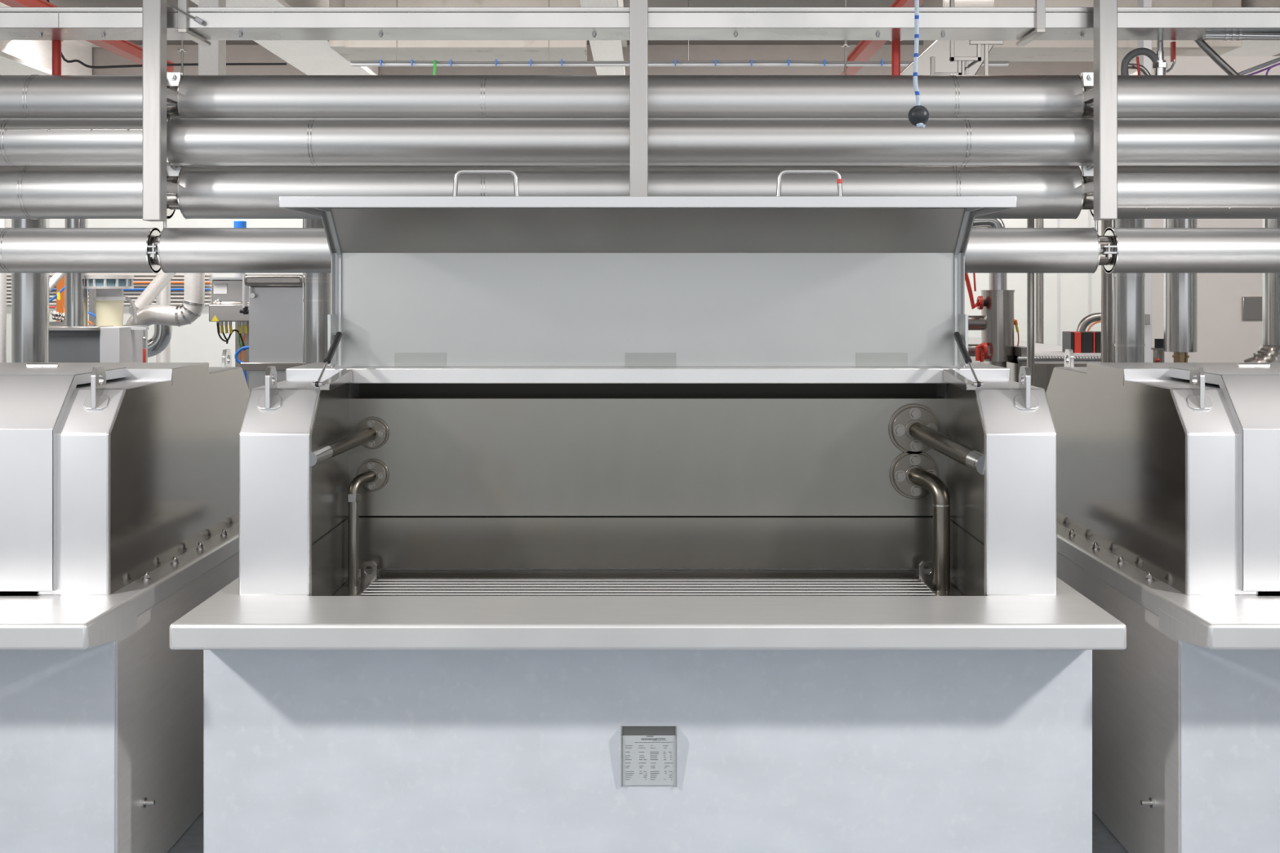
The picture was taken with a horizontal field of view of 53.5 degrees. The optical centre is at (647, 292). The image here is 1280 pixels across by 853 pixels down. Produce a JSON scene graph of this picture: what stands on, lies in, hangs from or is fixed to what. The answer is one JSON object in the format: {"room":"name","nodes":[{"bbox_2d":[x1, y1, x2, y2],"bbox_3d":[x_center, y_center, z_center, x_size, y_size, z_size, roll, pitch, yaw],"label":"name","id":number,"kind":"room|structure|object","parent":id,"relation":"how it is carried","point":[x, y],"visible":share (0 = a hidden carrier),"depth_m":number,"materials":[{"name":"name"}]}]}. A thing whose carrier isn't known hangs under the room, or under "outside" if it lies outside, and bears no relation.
{"room":"processing plant","nodes":[
{"label":"processing plant","id":0,"kind":"room"},
{"bbox_2d":[0,0,174,71],"bbox_3d":[-4.290,-2.000,8.112,0.120,0.100,6.576,0,0,0],"label":"rail","id":1,"kind":"object","parent":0,"point":[126,49],"visible":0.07,"depth_m":10.16,"materials":[{"name":"grey metal"}]},
{"bbox_2d":[128,270,176,315],"bbox_3d":[-3.098,-0.039,8.013,0.084,0.387,0.528,0,0,9],"label":"tube","id":2,"kind":"object","parent":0,"point":[162,279],"visible":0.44,"depth_m":7.93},
{"bbox_2d":[147,324,172,357],"bbox_3d":[-3.210,0.268,8.251,0.239,0.339,0.111,0,0,0],"label":"spiral elbow","id":3,"kind":"object","parent":2,"relation":"attached to","point":[162,336],"visible":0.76,"depth_m":8.21,"materials":[{"name":"metal"}]},
{"bbox_2d":[45,0,923,44],"bbox_3d":[0.000,-2.657,6.050,18.000,0.180,19.100,0,0,0],"label":"ceiling","id":4,"kind":"structure","parent":0,"point":[60,3],"depth_m":11.71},
{"bbox_2d":[0,2,100,75],"bbox_3d":[-6.006,-2.373,9.225,0.500,0.547,8.612,0,0,0],"label":"girder","id":5,"kind":"object","parent":4,"relation":"attached to","point":[17,57],"visible":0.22,"depth_m":12.29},
{"bbox_2d":[142,0,177,221],"bbox_3d":[-1.669,-1.444,4.375,0.061,2.406,0.213,0,0,0],"label":"post","id":6,"kind":"object","parent":4,"relation":"hanging from","point":[155,92],"visible":1,"depth_m":4.27,"materials":[{"name":"metal"}]},
{"bbox_2d":[147,221,166,265],"bbox_3d":[-1.696,-0.219,4.418,0.032,0.248,0.140,0,0,0],"label":"clamp","id":7,"kind":"object","parent":6,"relation":"attached to","point":[153,254],"visible":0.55,"depth_m":4.39,"materials":[{"name":"metal"}]},
{"bbox_2d":[150,237,1113,263],"bbox_3d":[-0.049,-0.147,4.437,6.213,0.091,0.091,0,0,0],"label":"pipe","id":8,"kind":"object","parent":7,"relation":"attached to","point":[153,237],"visible":0.02,"depth_m":4.40,"materials":[{"name":"metal"}]},
{"bbox_2d":[0,226,161,273],"bbox_3d":[-2.436,-0.147,4.437,1.438,0.161,0.161,0,0,0],"label":"insulated pipe","id":9,"kind":"object","parent":8,"relation":"attached to","point":[22,250],"visible":0.85,"depth_m":4.37,"materials":[{"name":"silver metal"}]},
{"bbox_2d":[157,226,1100,273],"bbox_3d":[-0.065,-0.147,4.437,3.232,0.161,0.161,0,0,0],"label":"insulated pipe","id":10,"kind":"object","parent":8,"relation":"attached to","point":[180,250],"visible":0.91,"depth_m":4.37,"materials":[{"name":"silver metal"}]},
{"bbox_2d":[1102,226,1279,273],"bbox_3d":[2.333,-0.147,4.437,1.449,0.161,0.161,0,0,0],"label":"insulated pipe","id":11,"kind":"object","parent":8,"relation":"attached to","point":[1139,250],"visible":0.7,"depth_m":4.37,"materials":[{"name":"silver metal"}]},
{"bbox_2d":[166,165,1085,219],"bbox_3d":[-0.050,-0.360,4.551,6.373,0.111,0.111,0,0,0],"label":"pipe","id":12,"kind":"object","parent":6,"relation":"attached to","point":[1084,197],"visible":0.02,"depth_m":4.51,"materials":[{"name":"metal"}]},
{"bbox_2d":[0,165,175,219],"bbox_3d":[-2.478,-0.360,4.551,1.517,0.197,0.197,0,0,0],"label":"insulated pipe","id":13,"kind":"object","parent":12,"relation":"attached to","point":[26,192],"visible":0.69,"depth_m":4.47,"materials":[{"name":"silver metal"}]},
{"bbox_2d":[166,162,182,209],"bbox_3d":[-1.687,-0.380,4.551,0.054,0.167,0.127,0,0,0],"label":"clamp","id":14,"kind":"object","parent":12,"relation":"attached to","point":[172,172],"visible":0.42,"depth_m":4.51,"materials":[{"name":"metal"}]},
{"bbox_2d":[1080,164,1093,209],"bbox_3d":[1.571,-0.380,4.551,0.054,0.167,0.127,0,0,0],"label":"clamp","id":15,"kind":"object","parent":12,"relation":"attached to","point":[1087,171],"visible":0.42,"depth_m":4.51,"materials":[{"name":"metal"}]},
{"bbox_2d":[1089,165,1279,218],"bbox_3d":[2.373,-0.360,4.551,1.528,0.197,0.197,0,0,0],"label":"insulated pipe","id":16,"kind":"object","parent":12,"relation":"attached to","point":[1144,192],"visible":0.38,"depth_m":4.47,"materials":[{"name":"silver metal"}]},
{"bbox_2d":[166,74,1085,118],"bbox_3d":[-0.050,-0.681,4.551,6.373,0.111,0.111,0,0,0],"label":"pipe","id":17,"kind":"object","parent":6,"relation":"attached to","point":[1084,89],"visible":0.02,"depth_m":4.51,"materials":[{"name":"metal"}]},
{"bbox_2d":[0,74,168,121],"bbox_3d":[-2.476,-0.681,4.551,1.521,0.197,0.197,0,0,0],"label":"insulated pipe","id":18,"kind":"object","parent":17,"relation":"attached to","point":[34,95],"visible":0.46,"depth_m":4.46,"materials":[{"name":"silver metal"}]},
{"bbox_2d":[51,40,63,75],"bbox_3d":[-2.151,-0.860,4.624,0.052,0.257,0.045,0,0,0],"label":"pipe","id":19,"kind":"object","parent":18,"relation":"attached to","point":[56,44],"visible":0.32,"depth_m":4.61,"materials":[{"name":"red metal"}]},
{"bbox_2d":[166,71,182,118],"bbox_3d":[-1.687,-0.701,4.551,0.054,0.167,0.127,0,0,0],"label":"clamp","id":20,"kind":"object","parent":17,"relation":"attached to","point":[173,78],"visible":0.52,"depth_m":4.51,"materials":[{"name":"metal"}]},
{"bbox_2d":[889,40,902,75],"bbox_3d":[0.903,-0.860,4.624,0.052,0.257,0.045,0,0,0],"label":"pipe","id":21,"kind":"object","parent":17,"relation":"attached to","point":[895,44],"visible":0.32,"depth_m":4.61,"materials":[{"name":"red metal"}]},
{"bbox_2d":[1080,71,1093,117],"bbox_3d":[1.571,-0.701,4.551,0.054,0.167,0.127,0,0,0],"label":"clamp","id":22,"kind":"object","parent":17,"relation":"attached to","point":[1087,77],"visible":0.39,"depth_m":4.52,"materials":[{"name":"metal"}]},
{"bbox_2d":[1117,75,1279,117],"bbox_3d":[2.375,-0.681,4.551,1.524,0.197,0.197,0,0,0],"label":"insulated pipe","id":23,"kind":"object","parent":17,"relation":"attached to","point":[1138,95],"visible":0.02,"depth_m":4.46,"materials":[{"name":"silver metal"}]},
{"bbox_2d":[1152,40,1175,75],"bbox_3d":[1.869,-0.861,4.602,0.084,0.221,0.046,0,0,0],"label":"valve","id":24,"kind":"object","parent":23,"relation":"attached to","point":[1160,67],"visible":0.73,"depth_m":4.59,"materials":[{"name":"silver metal"}]},
{"bbox_2d":[1128,62,1151,75],"bbox_3d":[1.780,-0.793,4.602,0.106,0.075,0.020,0,0,0],"label":"hose","id":25,"kind":"object","parent":24,"relation":"attached to","point":[1131,65],"visible":0.72,"depth_m":4.59,"materials":[{"name":"metal"}]},
{"bbox_2d":[1120,47,1159,75],"bbox_3d":[1.791,-0.823,4.602,0.157,0.128,0.026,0,0,0],"label":"hose","id":26,"kind":"object","parent":24,"relation":"attached to","point":[1148,52],"visible":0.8,"depth_m":4.59,"materials":[{"name":"grey"}]},
{"bbox_2d":[1194,40,1239,75],"bbox_3d":[2.070,-0.839,4.602,0.192,0.193,0.026,0,0,0],"label":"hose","id":27,"kind":"object","parent":23,"relation":"attached to","point":[1202,44],"visible":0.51,"depth_m":4.59,"materials":[{"name":"silver metal"}]},
{"bbox_2d":[1237,57,1279,75],"bbox_3d":[2.325,-0.858,4.697,0.478,0.190,0.016,0,0,0],"label":"tube","id":28,"kind":"object","parent":23,"relation":"attached to","point":[1277,60],"visible":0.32,"depth_m":4.69,"materials":[{"name":"white paint"}]},
{"bbox_3d":[-0.049,-0.526,4.437,6.213,0.096,0.096,0,0,0],"label":"pipe","id":29,"kind":"object","parent":17,"relation":"attached to","visible":0},
{"bbox_2d":[0,117,167,166],"bbox_3d":[-2.430,-0.526,4.437,1.451,0.170,0.170,0,0,0],"label":"insulated pipe","id":30,"kind":"object","parent":29,"relation":"attached to","point":[24,141],"visible":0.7,"depth_m":4.37,"materials":[{"name":"silver metal"}]},
{"bbox_2d":[166,117,1093,166],"bbox_3d":[-0.055,-0.526,4.437,3.205,0.170,0.170,0,0,0],"label":"insulated pipe","id":31,"kind":"object","parent":29,"relation":"attached to","point":[190,141],"visible":0.88,"depth_m":4.36,"materials":[{"name":"silver metal"}]},
{"bbox_2d":[1117,117,1279,165],"bbox_3d":[2.326,-0.526,4.437,1.464,0.170,0.170,0,0,0],"label":"insulated pipe","id":32,"kind":"object","parent":29,"relation":"attached to","point":[1141,141],"visible":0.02,"depth_m":4.37,"materials":[{"name":"silver metal"}]},
{"bbox_2d":[46,0,286,68],"bbox_3d":[-3.867,-2.162,10.155,1.958,0.745,0.020,0,0,0],"label":"loose cable","id":33,"kind":"object","parent":4,"relation":"hanging from","point":[62,55],"visible":0.73,"depth_m":10.15,"materials":[{"name":"black plastic"}]},
{"bbox_2d":[177,0,210,45],"bbox_3d":[-1.593,-1.768,4.468,0.030,1.757,0.242,0,0,0],"label":"bracket","id":34,"kind":"object","parent":4,"relation":"hanging from","point":[183,20],"visible":1,"depth_m":4.35,"materials":[{"name":"metal"}]},
{"bbox_2d":[198,0,226,75],"bbox_3d":[-1.975,-1.762,5.762,0.093,1.770,0.100,0,0,0],"label":"steel column","id":35,"kind":"structure","parent":4,"relation":"attached to","point":[212,58],"depth_m":5.71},
{"bbox_2d":[190,0,377,75],"bbox_3d":[-2.982,-2.373,9.225,0.620,0.547,8.612,0,0,0],"label":"girder","id":36,"kind":"object","parent":4,"relation":"attached to","point":[311,57],"visible":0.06,"depth_m":11.13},
{"bbox_2d":[328,0,586,61],"bbox_3d":[-1.580,-2.333,10.865,2.146,0.628,0.785,0,0,0],"label":"ceiling beam","id":37,"kind":"structure","parent":4,"relation":"attached to","point":[350,50],"depth_m":10.49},
{"bbox_2d":[579,0,626,75],"bbox_3d":[-0.357,-2.373,9.225,0.270,0.547,8.612,0,0,0],"label":"girder","id":38,"kind":"object","parent":4,"relation":"attached to","point":[602,50],"visible":0.52,"depth_m":11.08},
{"bbox_2d":[629,0,648,195],"bbox_3d":[-0.031,-1.462,4.299,0.061,2.371,0.061,0,0,0],"label":"post","id":39,"kind":"object","parent":4,"relation":"hanging from","point":[638,9],"visible":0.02,"depth_m":4.27,"materials":[{"name":"metal"}]},
{"bbox_2d":[0,7,1279,39],"bbox_3d":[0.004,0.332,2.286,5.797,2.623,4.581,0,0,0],"label":"support beam","id":40,"kind":"structure","parent":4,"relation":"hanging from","point":[15,23],"depth_m":4.36,"materials":[{"name":"metal"}]},
{"bbox_2d":[0,7,1279,12],"bbox_3d":[0.004,-0.971,4.468,5.797,0.017,0.217,0,0,0],"label":"ceiling beam","id":41,"kind":"structure","parent":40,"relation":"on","point":[2,9],"depth_m":4.36,"materials":[{"name":"metal"}]},
{"bbox_2d":[1202,31,1279,40],"bbox_3d":[2.291,-0.897,4.443,0.691,0.040,0.036,0,0,0],"label":"pipe","id":42,"kind":"object","parent":40,"relation":"attached to","point":[1237,36],"visible":0.96,"depth_m":4.43,"materials":[{"name":"metal"}]},
{"bbox_2d":[350,0,1008,75],"bbox_3d":[0.253,-2.179,10.127,5.260,0.935,0.157,0,0,0],"label":"conduit","id":43,"kind":"object","parent":4,"relation":"hanging from","point":[353,63],"visible":0.8,"depth_m":10.16,"materials":[{"name":"grey metal"}]},
{"bbox_2d":[840,0,849,75],"bbox_3d":[0.789,-1.689,5.078,0.036,1.916,0.036,0,0,0],"label":"rod","id":44,"kind":"object","parent":4,"relation":"hanging from","point":[845,45],"visible":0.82,"depth_m":5.07,"materials":[{"name":"metal"}]},
{"bbox_2d":[900,0,994,75],"bbox_3d":[1.498,-1.859,6.597,0.512,1.576,0.500,0,0,0],"label":"vertical pipe","id":45,"kind":"object","parent":4,"relation":"hanging from","point":[940,49],"visible":0.33,"depth_m":6.35,"materials":[{"name":"metal"}]},
{"bbox_2d":[841,0,923,75],"bbox_3d":[1.794,-2.000,8.112,0.120,0.100,6.576,0,0,0],"label":"rail","id":46,"kind":"object","parent":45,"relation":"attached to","point":[864,50],"visible":0.53,"depth_m":10.33,"materials":[{"name":"red metal"}]},
{"bbox_2d":[1016,0,1045,45],"bbox_3d":[1.345,-1.768,4.468,0.030,1.757,0.242,0,0,0],"label":"bracket","id":47,"kind":"object","parent":4,"relation":"hanging from","point":[1040,5],"visible":1,"depth_m":4.35,"materials":[{"name":"metal"}]},
{"bbox_2d":[1083,0,1117,220],"bbox_3d":[1.548,-1.446,4.375,0.061,2.401,0.213,0,0,0],"label":"post","id":48,"kind":"object","parent":4,"relation":"hanging from","point":[1104,95],"visible":1,"depth_m":4.27,"materials":[{"name":"metal"}]},
{"bbox_2d":[1094,220,1116,265],"bbox_3d":[1.582,-0.219,4.418,0.046,0.248,0.140,0,0,0],"label":"clamp","id":49,"kind":"object","parent":48,"relation":"attached to","point":[1106,244],"visible":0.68,"depth_m":4.39,"materials":[{"name":"metal"}]},
{"bbox_2d":[988,0,1241,61],"bbox_3d":[3.818,-2.333,10.865,2.241,0.628,0.785,0,0,0],"label":"ceiling beam","id":50,"kind":"structure","parent":4,"relation":"attached to","point":[1036,50],"depth_m":10.49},
{"bbox_2d":[1117,0,1279,75],"bbox_3d":[5.145,-2.373,9.225,0.800,0.547,8.612,0,0,0],"label":"girder","id":51,"kind":"object","parent":4,"relation":"attached to","point":[1249,47],"visible":0.02,"depth_m":10.91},
{"bbox_3d":[0.524,-2.138,2.475,0.060,1.019,0.040,0,0,0],"label":"bracket","id":52,"kind":"object","parent":4,"relation":"hanging from","visible":0},
{"bbox_2d":[907,0,928,128],"bbox_3d":[0.527,-0.979,2.475,0.040,1.319,0.040,0,0,0],"label":"pull cord","id":53,"kind":"object","parent":52,"relation":"hanging from","point":[918,115],"visible":1,"depth_m":2.47,"materials":[{"name":"plastic"}]},
{"bbox_2d":[6,159,1101,367],"bbox_3d":[0.000,-0.497,14.356,18.000,4.300,0.150,0,0,0],"label":"wall","id":54,"kind":"structure","parent":0,"point":[199,341],"depth_m":14.28,"materials":[{"name":"paint"}]},
{"bbox_2d":[6,273,211,304],"bbox_3d":[-6.277,-0.037,14.227,2.762,0.348,0.080,0,0,0],"label":"panel","id":55,"kind":"object","parent":54,"relation":"attached to","point":[7,292],"visible":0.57,"depth_m":14.19,"materials":[{"name":"paint"}]},
{"bbox_2d":[92,44,1279,76],"bbox_3d":[0.000,-2.458,13.931,18.000,0.378,0.700,0,0,0],"label":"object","id":56,"kind":"structure","parent":54,"relation":"attached to","point":[101,56],"depth_m":13.58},
{"bbox_2d":[1057,209,1090,346],"bbox_3d":[4.787,-0.347,14.275,0.369,4.000,0.012,0,0,0],"label":"pipe","id":57,"kind":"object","parent":54,"relation":"attached to","point":[1058,220],"depth_m":14.27,"materials":[{"name":"silver metal"}]},
{"bbox_2d":[167,811,1128,852],"bbox_3d":[0.000,1.703,5.300,18.000,0.100,20.600,0,0,0],"label":"floor","id":58,"kind":"structure","parent":0,"point":[1103,840],"depth_m":3.83,"materials":[{"name":"grey concrete"}]},
{"bbox_2d":[0,218,6,362],"bbox_3d":[-3.550,0.609,6.982,0.047,2.088,0.047,0,0,0],"label":"steel pole","id":59,"kind":"object","parent":58,"relation":"on","point":[2,221],"visible":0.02,"depth_m":6.96,"materials":[{"name":"silver metal"}]},
{"bbox_2d":[11,218,48,362],"bbox_3d":[-3.086,0.629,6.347,0.175,2.049,0.170,0,0,0],"label":"vertical pipe","id":60,"kind":"object","parent":58,"relation":"on","point":[29,291],"visible":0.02,"depth_m":6.28,"materials":[{"name":"metal"}]},
{"bbox_2d":[56,275,64,321],"bbox_3d":[-4.968,0.723,10.890,0.114,1.860,0.200,0,0,0],"label":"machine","id":61,"kind":"object","parent":58,"relation":"on","point":[60,284],"visible":0.02,"depth_m":10.79,"materials":[{"name":"orange metal"}]},
{"bbox_2d":[88,288,96,324],"bbox_3d":[-3.470,0.815,7.984,0.038,1.676,0.100,0,0,0],"label":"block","id":62,"kind":"object","parent":58,"relation":"on","point":[91,291],"visible":0.02,"depth_m":7.93,"materials":[{"name":"metal"}]},
{"bbox_2d":[48,324,148,362],"bbox_3d":[-3.033,0.918,7.003,0.568,1.470,0.400,0,0,0],"label":"cabinet","id":63,"kind":"object","parent":58,"relation":"on","point":[90,343],"depth_m":6.82,"materials":[{"name":"grey metal"}]},
{"bbox_2d":[48,311,64,325],"bbox_3d":[-3.317,0.149,7.186,0.100,0.093,0.110,0,0,0],"label":"valve","id":64,"kind":"object","parent":63,"relation":"on","point":[55,315],"visible":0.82,"depth_m":7.14,"materials":[{"name":"metal"}]},
{"bbox_2d":[64,218,88,325],"bbox_3d":[-3.139,-0.124,6.982,0.117,0.623,0.117,0,0,0],"label":"vertical pipe","id":65,"kind":"object","parent":63,"relation":"on","point":[76,294],"visible":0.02,"depth_m":6.93,"materials":[{"name":"metal"}]},
{"bbox_2d":[48,272,66,293],"bbox_3d":[-3.148,-0.108,6.823,0.044,0.338,0.367,0,0,20],"label":"tube","id":66,"kind":"object","parent":65,"relation":"attached to","point":[55,278],"visible":0.16,"depth_m":6.76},
{"bbox_2d":[85,275,133,326],"bbox_3d":[-2.984,0.054,7.045,0.250,0.297,0.250,0,0,0],"label":"container","id":67,"kind":"object","parent":63,"relation":"on","point":[109,299],"visible":0.99,"depth_m":6.98,"materials":[{"name":"beige plastic"}]},
{"bbox_2d":[123,295,137,323],"bbox_3d":[-2.914,0.095,7.140,0.087,0.154,0.020,0,0,0],"label":"hose","id":68,"kind":"object","parent":67,"relation":"attached to","point":[130,300],"visible":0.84,"depth_m":7.13,"materials":[{"name":"white plastic"}]},
{"bbox_2d":[0,349,249,852],"bbox_3d":[-2.600,0.931,4.110,2.435,1.444,1.872,0,0,0],"label":"tank","id":69,"kind":"object","parent":58,"relation":"on","point":[119,482],"visible":0.94,"depth_m":3.48,"materials":[{"name":"metal"}]},
{"bbox_2d":[0,522,239,649],"bbox_3d":[-2.600,0.862,4.110,2.396,0.065,1.872,0,0,0],"label":"countertop","id":70,"kind":"structure","parent":69,"relation":"on","point":[41,622],"depth_m":3.39,"materials":[{"name":"metal"}]},
{"bbox_2d":[0,362,249,595],"bbox_3d":[-2.600,0.563,4.110,2.247,0.654,1.257,0,0,0],"label":"hood","id":71,"kind":"object","parent":69,"relation":"attached to","point":[111,474],"depth_m":3.58,"materials":[{"name":"metal"}]},
{"bbox_2d":[155,269,170,362],"bbox_3d":[-3.630,0.598,9.521,0.100,2.110,0.100,0,0,0],"label":"steel pole","id":72,"kind":"object","parent":58,"relation":"on","point":[163,298],"visible":0.02,"depth_m":9.48,"materials":[{"name":"silver metal"}]},
{"bbox_2d":[125,272,204,326],"bbox_3d":[-2.773,0.686,7.299,0.454,1.933,0.122,0,0,0],"label":"vertical pipe","id":73,"kind":"object","parent":58,"relation":"on","point":[186,313],"visible":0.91,"depth_m":7.25,"materials":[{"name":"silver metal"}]},
{"bbox_2d":[208,277,248,388],"bbox_3d":[-2.300,0.785,7.180,0.238,1.735,0.403,0,0,0],"label":"electrical box","id":74,"kind":"object","parent":58,"relation":"on","point":[226,304],"visible":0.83,"depth_m":7.03,"materials":[{"name":"metal"}]},
{"bbox_2d":[233,221,246,277],"bbox_3d":[-2.240,-0.238,6.982,0.067,0.308,0.067,0,0,0],"label":"beacon","id":75,"kind":"object","parent":74,"relation":"on","point":[236,224],"visible":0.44,"depth_m":6.96,"materials":[{"name":"blue plastic"}]},
{"bbox_2d":[239,274,302,392],"bbox_3d":[-1.939,0.778,6.676,0.399,1.749,0.500,0,0,0],"label":"tall cabinet","id":76,"kind":"object","parent":58,"relation":"on","point":[275,312],"visible":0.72,"depth_m":6.51,"materials":[{"name":"white metal"}]},
{"bbox_2d":[244,274,302,286],"bbox_3d":[-1.902,-0.061,6.686,0.304,0.059,0.480,0,0,0],"label":"hood","id":77,"kind":"object","parent":76,"relation":"attached to","point":[250,280],"depth_m":6.45,"materials":[{"name":"metal"}]},
{"bbox_2d":[302,218,331,364],"bbox_3d":[-1.647,0.552,6.347,0.145,2.201,0.145,0,0,41],"label":"vertical pipe","id":78,"kind":"object","parent":58,"relation":"on","point":[317,286],"visible":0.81,"depth_m":6.29,"materials":[{"name":"metal"}]},
{"bbox_2d":[169,168,1126,852],"bbox_3d":[0.000,0.660,4.110,2.435,1.985,1.872,0,0,0],"label":"tank","id":79,"kind":"object","parent":58,"relation":"on","point":[582,524],"visible":1,"depth_m":3.48,"materials":[{"name":"metal"}]},
{"bbox_2d":[169,568,1126,649],"bbox_3d":[0.000,0.862,4.110,2.396,0.065,1.872,0,0,0],"label":"countertop","id":80,"kind":"structure","parent":79,"relation":"on","point":[1067,620],"depth_m":3.19,"materials":[{"name":"metal"}]},
{"bbox_2d":[239,362,1057,595],"bbox_3d":[0.000,0.563,4.110,2.247,0.654,1.257,0,0,0],"label":"hood","id":81,"kind":"object","parent":79,"relation":"attached to","point":[356,478],"depth_m":3.93,"materials":[{"name":"metal"}]},
{"bbox_2d":[964,218,1019,368],"bbox_3d":[1.808,0.612,6.809,0.369,2.082,0.182,0,0,-11],"label":"pipe","id":82,"kind":"object","parent":58,"relation":"on","point":[996,322],"visible":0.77,"depth_m":6.76,"materials":[{"name":"metal"}]},
{"bbox_2d":[1026,218,1034,386],"bbox_3d":[1.701,0.610,5.649,0.032,2.086,0.032,0,0,0],"label":"steel pole","id":83,"kind":"object","parent":58,"relation":"on","point":[1030,222],"visible":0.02,"depth_m":5.63,"materials":[{"name":"silver metal"}]},
{"bbox_2d":[968,337,1101,391],"bbox_3d":[2.254,0.970,8.040,0.664,1.365,2.960,0,0,0],"label":"conveyor","id":84,"kind":"object","parent":58,"relation":"on","point":[1046,357],"visible":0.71,"depth_m":6.68,"materials":[{"name":"metal"}]},
{"bbox_2d":[1062,331,1073,351],"bbox_3d":[2.353,0.278,7.120,0.017,0.116,0.150,0,0,0],"label":"module","id":85,"kind":"object","parent":84,"relation":"on","point":[1067,336],"visible":0.82,"depth_m":7.11,"materials":[{"name":"black plastic"}]},
{"bbox_2d":[1071,331,1080,352],"bbox_3d":[2.384,0.278,7.120,0.037,0.116,0.150,0,0,0],"label":"module","id":86,"kind":"object","parent":84,"relation":"on","point":[1077,335],"visible":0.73,"depth_m":7.04,"materials":[{"name":"red paint"}]},
{"bbox_2d":[1078,331,1093,352],"bbox_3d":[2.436,0.278,7.120,0.061,0.116,0.150,0,0,0],"label":"module","id":87,"kind":"object","parent":84,"relation":"on","point":[1086,337],"visible":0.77,"depth_m":7.04,"materials":[{"name":"black plastic"}]},
{"bbox_2d":[1075,312,1101,331],"bbox_3d":[2.602,0.251,7.426,0.203,0.267,0.050,0,0,0],"label":"curved pipe","id":88,"kind":"object","parent":84,"relation":"on","point":[1087,320],"visible":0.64,"depth_m":7.41,"materials":[{"name":"metal"}]},
{"bbox_2d":[1092,331,1101,352],"bbox_3d":[2.524,0.278,7.120,0.081,0.116,0.150,0,0,0],"label":"module","id":89,"kind":"object","parent":84,"relation":"on","point":[1098,334],"visible":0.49,"depth_m":7.04,"materials":[{"name":"black plastic"}]},
{"bbox_2d":[1035,218,1038,342],"bbox_3d":[2.675,0.492,8.727,0.025,2.323,0.025,0,0,0],"label":"steel pole","id":90,"kind":"object","parent":58,"relation":"on","point":[1036,220],"visible":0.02,"depth_m":8.72,"materials":[{"name":"silver metal"}]},
{"bbox_2d":[1038,218,1043,343],"bbox_3d":[2.651,0.498,8.569,0.033,2.310,0.033,0,0,0],"label":"steel pole","id":91,"kind":"object","parent":58,"relation":"on","point":[1040,220],"visible":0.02,"depth_m":8.55,"materials":[{"name":"silver metal"}]},
{"bbox_2d":[1101,220,1111,362],"bbox_3d":[2.248,0.603,6.220,0.057,2.100,0.057,0,0,0],"label":"vertical pipe","id":92,"kind":"object","parent":58,"relation":"on","point":[1106,278],"visible":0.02,"depth_m":6.20,"materials":[{"name":"metal"}]},
{"bbox_2d":[1111,218,1145,362],"bbox_3d":[2.280,0.610,6.030,0.147,2.087,0.147,0,0,41],"label":"vertical pipe","id":93,"kind":"object","parent":58,"relation":"on","point":[1128,344],"visible":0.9,"depth_m":5.97,"materials":[{"name":"metal"}]},
{"bbox_2d":[1137,0,1151,362],"bbox_3d":[3.869,-0.497,9.898,0.066,4.300,0.120,0,0,0],"label":"steel column","id":94,"kind":"structure","parent":58,"relation":"on","point":[1144,60],"depth_m":9.84,"materials":[{"name":"silver metal"}]},
{"bbox_2d":[1151,338,1164,362],"bbox_3d":[2.806,0.954,6.981,0.080,1.398,0.082,0,0,0],"label":"motor","id":95,"kind":"object","parent":58,"relation":"on","point":[1158,353],"visible":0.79,"depth_m":6.96,"materials":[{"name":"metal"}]},
{"bbox_2d":[1045,349,1279,852],"bbox_3d":[2.600,0.931,4.110,2.435,1.444,1.872,0,0,0],"label":"tank","id":96,"kind":"object","parent":58,"relation":"on","point":[1168,473],"visible":0.91,"depth_m":3.51,"materials":[{"name":"metal"}]},
{"bbox_2d":[1045,362,1279,595],"bbox_3d":[2.600,0.563,4.110,2.247,0.654,1.257,0,0,0],"label":"hood","id":97,"kind":"object","parent":96,"relation":"attached to","point":[1172,469],"depth_m":3.60,"materials":[{"name":"metal"}]},
{"bbox_2d":[1057,522,1279,649],"bbox_3d":[2.600,0.862,4.110,2.396,0.065,1.872,0,0,0],"label":"countertop","id":98,"kind":"structure","parent":96,"relation":"on","point":[1228,622],"depth_m":3.41,"materials":[{"name":"metal"}]},
{"bbox_2d":[1164,218,1197,362],"bbox_3d":[2.791,0.587,6.664,0.164,2.132,0.160,0,0,0],"label":"vertical pipe","id":99,"kind":"object","parent":58,"relation":"on","point":[1180,289],"visible":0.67,"depth_m":6.60,"materials":[{"name":"metal"}]},
{"bbox_2d":[1244,218,1279,362],"bbox_3d":[3.156,0.552,6.362,0.314,2.201,0.251,0,0,23],"label":"vertical pipe","id":100,"kind":"object","parent":58,"relation":"on","point":[1269,352],"visible":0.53,"depth_m":6.30,"materials":[{"name":"metal"}]},
{"bbox_2d":[929,0,1003,75],"bbox_3d":[1.393,-1.105,5.554,0.317,0.471,0.019,0,0,0],"label":"frame","id":101,"kind":"object","parent":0,"point":[962,61],"visible":0.79,"depth_m":5.54,"materials":[{"name":"metal"}]},
{"bbox_2d":[1151,56,1279,362],"bbox_3d":[6.477,-0.147,10.533,4.646,3.600,0.120,0,0,0],"label":"wall partition","id":102,"kind":"structure","parent":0,"point":[1223,336],"depth_m":10.47,"materials":[{"name":"paint"}]},
{"bbox_2d":[1241,296,1262,319],"bbox_3d":[4.993,0.130,10.456,0.200,0.190,0.030,0,0,0],"label":"wall plate","id":103,"kind":"object","parent":102,"relation":"attached to","point":[1251,306],"visible":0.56,"depth_m":10.44,"materials":[{"name":"metal"}]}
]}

